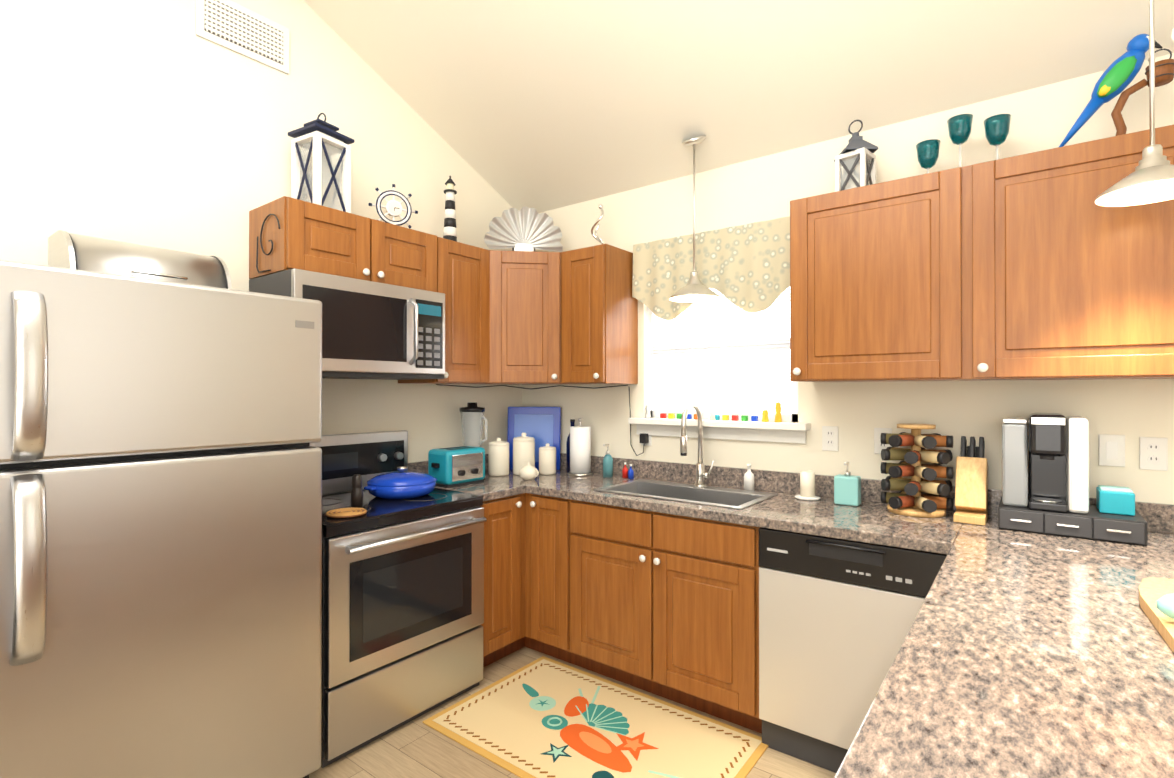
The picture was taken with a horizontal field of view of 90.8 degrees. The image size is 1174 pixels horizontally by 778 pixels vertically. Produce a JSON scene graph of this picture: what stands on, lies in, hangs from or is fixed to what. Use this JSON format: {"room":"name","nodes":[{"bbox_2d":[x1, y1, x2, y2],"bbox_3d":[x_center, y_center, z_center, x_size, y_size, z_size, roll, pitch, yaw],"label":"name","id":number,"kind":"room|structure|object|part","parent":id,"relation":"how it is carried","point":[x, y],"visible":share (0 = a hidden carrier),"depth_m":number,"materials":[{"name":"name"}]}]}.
{"room":"kitchen","nodes":[
{"label":"kitchen","id":0,"kind":"room"},
{"bbox_2d":[0,0,521,462],"bbox_3d":[-2.304,-0.552,1.595,0.100,4.060,6.200,0,0,37],"label":"wall","id":1,"kind":"structure","parent":0,"point":[158,123],"depth_m":2.42,"materials":[{"name":"beige paint"}]},
{"bbox_2d":[196,0,288,73],"bbox_3d":[-1.503,-1.573,2.548,0.017,0.210,0.380,0,0,37],"label":"air vent","id":2,"kind":"object","parent":1,"relation":"in","point":[236,27],"visible":1,"depth_m":2.54,"materials":[{"name":"white metal"}]},
{"bbox_2d":[249,196,488,383],"bbox_3d":[-0.838,-0.408,3.153,0.330,0.754,1.738,0,0,37],"label":"upper cabinet","id":3,"kind":"object","parent":1,"relation":"attached to","point":[275,262],"depth_m":2.46,"materials":[{"name":"brown wood"}]},
{"bbox_2d":[256,214,279,272],"bbox_3d":[-1.345,-0.615,2.441,0.211,0.240,0.005,0,0,37],"label":"letter","id":4,"kind":"object","parent":3,"relation":"attached to","point":[267,216],"visible":0.94,"depth_m":2.47,"materials":[{"name":"black metal"}]},
{"bbox_2d":[288,113,354,212],"bbox_3d":[-1.218,-1.027,2.654,0.202,0.478,0.202,0,0,29],"label":"lantern","id":5,"kind":"object","parent":3,"relation":"on","point":[322,140],"visible":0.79,"depth_m":2.62,"materials":[{"name":"white wood"}]},
{"bbox_2d":[249,268,444,379],"bbox_3d":[-1.083,-0.267,2.723,0.462,0.430,0.758,0,0,37],"label":"microwave","id":6,"kind":"object","parent":3,"relation":"attached to","point":[376,330],"visible":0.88,"depth_m":2.59,"materials":[{"name":"grey metal"}]},
{"bbox_2d":[368,184,417,228],"bbox_3d":[-0.987,-0.916,2.956,0.098,0.257,0.235,0,0,37],"label":"wheel","id":7,"kind":"object","parent":3,"relation":"on","point":[393,208],"visible":0.85,"depth_m":2.95,"materials":[{"name":"white wood"}]},
{"bbox_2d":[443,176,456,241],"bbox_3d":[-0.770,-0.993,3.256,0.100,0.414,0.100,0,0,37],"label":"lighthouse","id":8,"kind":"object","parent":3,"relation":"on","point":[450,230],"visible":0.88,"depth_m":3.23,"materials":[{"name":"white wood"}]},
{"bbox_2d":[484,207,562,251],"bbox_3d":[-0.374,-0.938,3.442,0.347,0.306,0.346,0,0,37],"label":"shell dish","id":9,"kind":"object","parent":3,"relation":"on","point":[525,229],"visible":0.94,"depth_m":3.49,"materials":[{"name":"white ceramic"}]},
{"bbox_2d":[436,384,627,388],"bbox_3d":[-0.305,-0.013,3.300,0.803,0.030,0.743,0,0,37],"label":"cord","id":10,"kind":"object","parent":3,"relation":"attached to","point":[531,388],"visible":1,"depth_m":3.44,"materials":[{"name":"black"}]},
{"bbox_2d":[309,647,835,777],"bbox_3d":[-0.042,1.441,-0.146,5.800,0.060,6.200,0,0,37],"label":"floor","id":11,"kind":"structure","parent":0,"point":[416,748],"depth_m":2.23,"materials":[{"name":"brown wood"}]},
{"bbox_2d":[0,260,321,777],"bbox_3d":[-1.457,0.552,1.918,0.787,1.735,0.850,0,0,37],"label":"fridge","id":12,"kind":"object","parent":11,"relation":"on","point":[160,537],"visible":1,"depth_m":1.67,"materials":[{"name":"grey metal"}]},
{"bbox_2d":[48,230,231,288],"bbox_3d":[-1.551,-0.414,2.031,0.334,0.194,0.450,0,0,37],"label":"bread box","id":13,"kind":"object","parent":12,"relation":"on","point":[66,249],"visible":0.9,"depth_m":1.93,"materials":[{"name":"silver metal"}]},
{"bbox_2d":[310,430,486,767],"bbox_3d":[-0.959,0.823,2.636,0.724,1.200,0.782,0,0,37],"label":"stove","id":14,"kind":"object","parent":11,"relation":"on","point":[402,607],"visible":0.58,"depth_m":2.43,"materials":[{"name":"grey metal"}]},
{"bbox_2d":[325,508,366,517],"bbox_3d":[-0.969,0.498,2.331,0.156,0.012,0.156,0,0,37],"label":"trivet","id":15,"kind":"object","parent":14,"relation":"on","point":[345,512],"visible":1,"depth_m":2.31,"materials":[{"name":"brown wood"}]},
{"bbox_2d":[351,474,362,507],"bbox_3d":[-0.980,0.433,2.466,0.048,0.142,0.048,0,0,37],"label":"pepper grinder","id":16,"kind":"object","parent":14,"relation":"on","point":[357,496],"visible":0.92,"depth_m":2.45,"materials":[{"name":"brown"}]},
{"bbox_2d":[364,466,436,498],"bbox_3d":[-0.884,0.438,2.771,0.320,0.135,0.370,0,0,37],"label":"blue braiser","id":17,"kind":"object","parent":14,"relation":"on","point":[402,484],"visible":1,"depth_m":2.66,"materials":[{"name":"blue"}]},
{"bbox_2d":[408,457,527,667],"bbox_3d":[-0.659,0.917,3.109,0.660,1.015,0.326,0,0,37],"label":"base cabinet","id":18,"kind":"object","parent":11,"relation":"on","point":[493,488],"depth_m":3.07,"materials":[{"name":"brown wood"}]},
{"bbox_2d":[428,446,484,487],"bbox_3d":[-0.697,0.413,3.101,0.186,0.192,0.288,0,0,37],"label":"toaster","id":19,"kind":"object","parent":18,"relation":"on","point":[450,467],"visible":0.98,"depth_m":3.03,"materials":[{"name":"teal paint"}]},
{"bbox_3d":[-0.668,0.480,3.099,0.660,0.140,0.295,0,0,37],"label":"base cab top","id":20,"kind":"part","parent":18,"relation":"part of","materials":[{"name":"stone"}]},
{"bbox_2d":[422,656,767,777],"bbox_3d":[0.021,1.413,2.395,1.230,0.016,0.770,0,0,37],"label":"rug","id":21,"kind":"object","parent":11,"relation":"on","point":[543,717],"visible":1,"depth_m":2.39,"materials":[{"name":"beige fabric"}]},
{"bbox_2d":[523,493,761,733],"bbox_3d":[0.116,0.987,3.116,1.883,0.875,0.628,0,0,37],"label":"base cabinet","id":22,"kind":"object","parent":11,"relation":"on","point":[740,718],"depth_m":2.75,"materials":[{"name":"brown wood"}]},
{"bbox_2d":[485,453,1173,568],"bbox_3d":[0.788,0.477,2.584,3.598,0.140,0.658,0,0,37],"label":"countertop","id":23,"kind":"structure","parent":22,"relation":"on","point":[1146,537],"depth_m":2.19,"materials":[{"name":"stone"}]},
{"bbox_2d":[459,402,487,474],"bbox_3d":[-0.659,0.295,3.405,0.208,0.430,0.160,0,0,37],"label":"blender","id":24,"kind":"object","parent":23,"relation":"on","point":[472,407],"visible":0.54,"depth_m":3.38,"materials":[{"name":"black"}]},
{"bbox_2d":[488,438,508,475],"bbox_3d":[-0.524,0.399,3.439,0.126,0.221,0.126,0,0,37],"label":"canister","id":25,"kind":"object","parent":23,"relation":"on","point":[498,457],"visible":1,"depth_m":3.39,"materials":[{"name":"beige ceramic"}]},
{"bbox_2d":[513,433,534,474],"bbox_3d":[-0.378,0.386,3.473,0.135,0.249,0.135,0,0,37],"label":"canister","id":26,"kind":"object","parent":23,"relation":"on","point":[523,450],"visible":0.94,"depth_m":3.42,"materials":[{"name":"beige ceramic"}]},
{"bbox_2d":[519,462,538,479],"bbox_3d":[-0.321,0.462,3.259,0.132,0.095,0.110,0,0,37],"label":"sugar bowl","id":27,"kind":"object","parent":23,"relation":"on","point":[528,471],"visible":1,"depth_m":3.23,"materials":[{"name":"beige ceramic"}]},
{"bbox_2d":[507,407,560,469],"bbox_3d":[-0.337,0.312,3.674,0.340,0.399,0.050,0,0,4],"label":"platter","id":28,"kind":"object","parent":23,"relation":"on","point":[541,426],"visible":0.6,"depth_m":3.67,"materials":[{"name":"blue ceramic"}]},
{"bbox_2d":[539,443,555,474],"bbox_3d":[-0.237,0.419,3.485,0.106,0.182,0.106,0,0,37],"label":"canister","id":29,"kind":"object","parent":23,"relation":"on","point":[547,459],"visible":1,"depth_m":3.44,"materials":[{"name":"beige ceramic"}]},
{"bbox_2d":[566,419,574,471],"bbox_3d":[-0.089,0.349,3.579,0.076,0.322,0.076,0,0,37],"label":"wine bottle","id":30,"kind":"object","parent":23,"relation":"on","point":[572,421],"visible":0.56,"depth_m":3.56,"materials":[{"name":"blue glass"}]},
{"bbox_2d":[568,418,592,475],"bbox_3d":[-0.040,0.341,3.447,0.150,0.338,0.150,0,0,37],"label":"paper towel","id":31,"kind":"object","parent":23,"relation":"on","point":[580,449],"visible":1,"depth_m":3.39,"materials":[{"name":"white paper"}]},
{"bbox_2d":[603,444,612,477],"bbox_3d":[0.118,0.414,3.357,0.060,0.192,0.070,0,0,37],"label":"soap dispenser","id":32,"kind":"object","parent":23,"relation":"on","point":[607,465],"visible":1,"depth_m":3.34,"materials":[{"name":"blue glass"}]},
{"bbox_2d":[622,462,627,477],"bbox_3d":[0.219,0.466,3.324,0.032,0.087,0.032,0,0,37],"label":"bottle","id":33,"kind":"object","parent":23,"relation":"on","point":[625,472],"visible":1,"depth_m":3.31,"materials":[{"name":"red paint"}]},
{"bbox_2d":[628,464,633,478],"bbox_3d":[0.249,0.468,3.288,0.032,0.082,0.032,0,0,37],"label":"bottle","id":34,"kind":"object","parent":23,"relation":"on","point":[630,473],"visible":1,"depth_m":3.28,"materials":[{"name":"blue"}]},
{"bbox_2d":[594,479,777,509],"bbox_3d":[0.473,0.602,2.833,0.774,0.201,0.434,0,0,37],"label":"sink","id":35,"kind":"object","parent":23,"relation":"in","point":[716,496],"visible":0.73,"depth_m":2.91,"materials":[{"name":"silver metal"}]},
{"bbox_2d":[680,403,714,487],"bbox_3d":[0.552,0.285,2.895,0.111,0.432,0.227,0,0,37],"label":"faucet","id":36,"kind":"object","parent":35,"relation":"on","point":[701,475],"visible":1,"depth_m":2.95,"materials":[{"name":"silver metal"}]},
{"bbox_2d":[744,464,754,490],"bbox_3d":[0.811,0.442,2.896,0.052,0.132,0.052,0,0,37],"label":"lotion bottle","id":37,"kind":"object","parent":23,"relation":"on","point":[748,480],"visible":0.94,"depth_m":2.88,"materials":[{"name":"white plastic"}]},
{"bbox_2d":[794,471,820,500],"bbox_3d":[1.019,0.444,2.674,0.116,0.125,0.116,0,0,37],"label":"candle","id":38,"kind":"object","parent":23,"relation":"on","point":[807,485],"visible":1,"depth_m":2.65,"materials":[{"name":"white wax"}]},
{"bbox_2d":[834,462,860,505],"bbox_3d":[1.141,0.413,2.538,0.100,0.187,0.072,0,0,37],"label":"soap dispenser","id":39,"kind":"object","parent":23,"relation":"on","point":[847,487],"visible":1,"depth_m":2.52,"materials":[{"name":"teal ceramic"}]},
{"bbox_2d":[880,423,953,517],"bbox_3d":[1.351,0.326,2.376,0.256,0.360,0.256,0,0,37],"label":"spice rack","id":40,"kind":"object","parent":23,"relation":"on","point":[909,499],"visible":1,"depth_m":2.32,"materials":[{"name":"brown wood"}]},
{"bbox_2d":[953,436,987,525],"bbox_3d":[1.501,0.347,2.259,0.100,0.316,0.238,0,0,37],"label":"knife block","id":41,"kind":"object","parent":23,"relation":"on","point":[971,494],"visible":1,"depth_m":2.23,"materials":[{"name":"brown wood"}]},
{"bbox_2d":[1002,413,1088,513],"bbox_3d":[1.665,0.257,2.112,0.240,0.335,0.247,0,0,37],"label":"coffee maker","id":42,"kind":"object","parent":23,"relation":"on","point":[1058,462],"visible":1,"depth_m":2.05,"materials":[{"name":"grey plastic"}]},
{"bbox_3d":[1.715,0.465,2.070,0.390,0.078,0.281,0,0,37],"label":"coffee drawer","id":43,"kind":"part","parent":23,"relation":"part of","materials":[{"name":"black plastic"}]},
{"bbox_2d":[1096,485,1134,515],"bbox_3d":[1.828,0.383,2.004,0.090,0.082,0.120,0,0,37],"label":"box","id":44,"kind":"object","parent":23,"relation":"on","point":[1119,500],"visible":0.98,"depth_m":1.96,"materials":[{"name":"teal paint"}]},
{"bbox_2d":[834,541,1173,777],"bbox_3d":[0.800,0.519,0.593,0.959,0.040,2.490,0,0,37],"label":"countertop","id":45,"kind":"structure","parent":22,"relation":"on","point":[1020,654],"depth_m":0.99,"materials":[{"name":"stone"}]},
{"bbox_2d":[1139,578,1173,652],"bbox_3d":[1.254,0.486,1.044,0.320,0.028,0.908,0,0,37],"label":"serving board","id":46,"kind":"object","parent":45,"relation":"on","point":[1152,591],"visible":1,"depth_m":1.29,"materials":[{"name":"brown wood"}]},
{"bbox_2d":[1156,594,1173,618],"bbox_3d":[1.248,0.425,1.142,0.184,0.093,0.076,0,0,37],"label":"fish figurine","id":47,"kind":"object","parent":46,"relation":"on","point":[1165,605],"visible":0.96,"depth_m":1.16,"materials":[{"name":"teal"}]},
{"bbox_2d":[759,527,946,772],"bbox_3d":[1.114,0.985,2.330,0.644,0.872,0.626,0,0,37],"label":"dishwasher","id":48,"kind":"object","parent":11,"relation":"on","point":[837,617],"visible":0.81,"depth_m":2.14,"materials":[{"name":"grey plastic"}]},
{"bbox_2d":[303,0,1173,212],"bbox_3d":[-0.042,-1.892,-0.132,5.800,1.495,6.200,0,0,37],"label":"ceiling","id":49,"kind":"structure","parent":0,"point":[539,106],"depth_m":2.61,"materials":[{"name":"white paint"}]},
{"bbox_2d":[669,135,719,302],"bbox_3d":[0.543,-0.876,2.930,0.256,0.839,0.256,0,0,37],"label":"light","id":50,"kind":"object","parent":49,"relation":"hanging from","point":[694,290],"visible":0.98,"depth_m":2.92,"materials":[{"name":"silver metal"}]},
{"bbox_2d":[1095,0,1173,206],"bbox_3d":[1.577,-1.017,1.616,0.243,0.941,0.243,0,0,37],"label":"pendant light","id":51,"kind":"object","parent":49,"relation":"hanging from","point":[1150,179],"visible":1,"depth_m":1.61,"materials":[{"name":"silver metal"}]},
{"bbox_2d":[522,53,1173,504],"bbox_3d":[1.813,0.126,2.281,5.600,2.710,0.100,0,0,37],"label":"wall","id":52,"kind":"structure","parent":0,"point":[770,187],"depth_m":2.61,"materials":[{"name":"beige paint"}]},
{"bbox_2d":[489,244,637,384],"bbox_3d":[-0.126,-0.408,3.319,0.598,0.754,0.608,0,0,37],"label":"upper cabinet","id":53,"kind":"object","parent":52,"relation":"attached to","point":[621,334],"depth_m":3.25,"materials":[{"name":"brown wood"}]},
{"bbox_2d":[591,204,603,243],"bbox_3d":[0.065,-0.926,3.359,0.100,0.282,0.080,0,0,37],"label":"sculpture","id":54,"kind":"object","parent":53,"relation":"on","point":[599,239],"visible":0.81,"depth_m":3.34,"materials":[{"name":"silver metal"}]},
{"bbox_2d":[629,388,651,455],"bbox_3d":[0.304,0.187,3.339,0.133,0.403,0.051,0,0,37],"label":"adapter","id":55,"kind":"object","parent":52,"relation":"attached to","point":[645,439],"visible":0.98,"depth_m":3.32,"materials":[{"name":"black plastic"}]},
{"bbox_2d":[632,216,789,319],"bbox_3d":[0.660,-0.601,3.040,0.960,0.450,0.092,0,0,37],"label":"window valance","id":56,"kind":"object","parent":52,"relation":"attached to","point":[746,267],"visible":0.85,"depth_m":2.97,"materials":[{"name":"fabric"}]},
{"bbox_2d":[628,417,810,443],"bbox_3d":[0.665,0.214,3.068,1.000,0.100,0.105,0,0,37],"label":"window sill","id":57,"kind":"structure","parent":52,"relation":"attached to","point":[788,432],"depth_m":2.99,"materials":[{"name":"white paint"}]},
{"bbox_2d":[645,405,650,417],"bbox_3d":[0.358,0.128,3.292,0.033,0.068,0.041,0,0,37],"label":"figurine","id":58,"kind":"object","parent":57,"relation":"on","point":[648,415],"depth_m":3.28,"materials":[{"name":"white paint"}]},
{"bbox_2d":[775,402,781,421],"bbox_3d":[0.947,0.113,2.840,0.030,0.093,0.041,0,0,37],"label":"figurine","id":59,"kind":"object","parent":57,"relation":"on","point":[778,407],"depth_m":2.83,"materials":[{"name":"yellow paint"}]},
{"bbox_2d":[647,287,797,421],"bbox_3d":[0.718,-0.255,3.139,0.882,0.860,0.068,0,0,37],"label":"window","id":60,"kind":"structure","parent":52,"relation":"in","point":[792,416],"depth_m":3.15,"materials":[{"name":"white plastic"}]},
{"bbox_2d":[652,288,790,412],"bbox_3d":[0.691,-0.258,3.104,0.790,0.754,0.019,0,0,37],"label":"window blinds","id":61,"kind":"object","parent":60,"relation":"attached to","point":[673,378],"visible":0.67,"depth_m":3.08,"materials":[{"name":"white"}]},
{"bbox_2d":[822,426,837,450],"bbox_3d":[1.144,0.233,2.723,0.072,0.116,0.008,0,0,37],"label":"electrical outlet","id":62,"kind":"object","parent":52,"relation":"attached to","point":[829,438],"visible":1,"depth_m":2.72,"materials":[{"name":"white paint"}]},
{"bbox_2d":[874,428,891,453],"bbox_3d":[1.322,0.232,2.586,0.072,0.116,0.008,0,0,37],"label":"electrical outlet","id":63,"kind":"object","parent":52,"relation":"attached to","point":[878,446],"visible":0.67,"depth_m":2.59,"materials":[{"name":"white paint"}]},
{"bbox_2d":[790,165,1173,381],"bbox_3d":[1.495,-0.427,2.255,1.290,0.784,0.328,0,0,37],"label":"upper cabinet","id":64,"kind":"object","parent":52,"relation":"attached to","point":[966,171],"depth_m":2.13,"materials":[{"name":"brown wood"}]},
{"bbox_2d":[834,120,877,191],"bbox_3d":[1.163,-0.992,2.506,0.185,0.346,0.185,0,0,37],"label":"lantern","id":65,"kind":"object","parent":64,"relation":"on","point":[858,150],"visible":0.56,"depth_m":2.48,"materials":[{"name":"white wood"}]},
{"bbox_2d":[916,139,940,172],"bbox_3d":[1.389,-0.909,2.358,0.088,0.179,0.088,0,0,37],"label":"goblet","id":66,"kind":"object","parent":64,"relation":"on","point":[927,153],"visible":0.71,"depth_m":2.33,"materials":[{"name":"teal glass"}]},
{"bbox_2d":[947,114,972,166],"bbox_3d":[1.477,-0.944,2.291,0.088,0.249,0.088,0,0,37],"label":"goblet","id":67,"kind":"object","parent":64,"relation":"on","point":[959,127],"visible":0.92,"depth_m":2.27,"materials":[{"name":"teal glass"}]},
{"bbox_2d":[983,114,1010,159],"bbox_3d":[1.572,-0.927,2.218,0.088,0.214,0.088,0,0,37],"label":"goblet","id":68,"kind":"object","parent":64,"relation":"on","point":[997,127],"visible":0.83,"depth_m":2.19,"materials":[{"name":"teal glass"}]},
{"bbox_2d":[1059,34,1173,146],"bbox_3d":[1.821,-1.010,2.002,0.308,0.378,0.100,0,0,37],"label":"parrot","id":69,"kind":"object","parent":64,"relation":"on","point":[1119,74],"visible":0.81,"depth_m":1.97,"materials":[{"name":"multicoloured wood"}]},
{"bbox_2d":[1099,434,1124,466],"bbox_3d":[1.926,0.225,2.124,0.072,0.116,0.008,0,0,37],"label":"light switch","id":70,"kind":"object","parent":52,"relation":"attached to","point":[1111,450],"visible":1,"depth_m":2.12,"materials":[{"name":"white paint"}]},
{"bbox_2d":[1139,437,1167,470],"bbox_3d":[2.013,0.230,2.057,0.072,0.116,0.008,0,0,37],"label":"electrical outlet","id":71,"kind":"object","parent":52,"relation":"attached to","point":[1153,453],"visible":1,"depth_m":2.05,"materials":[{"name":"white paint"}]}
]}

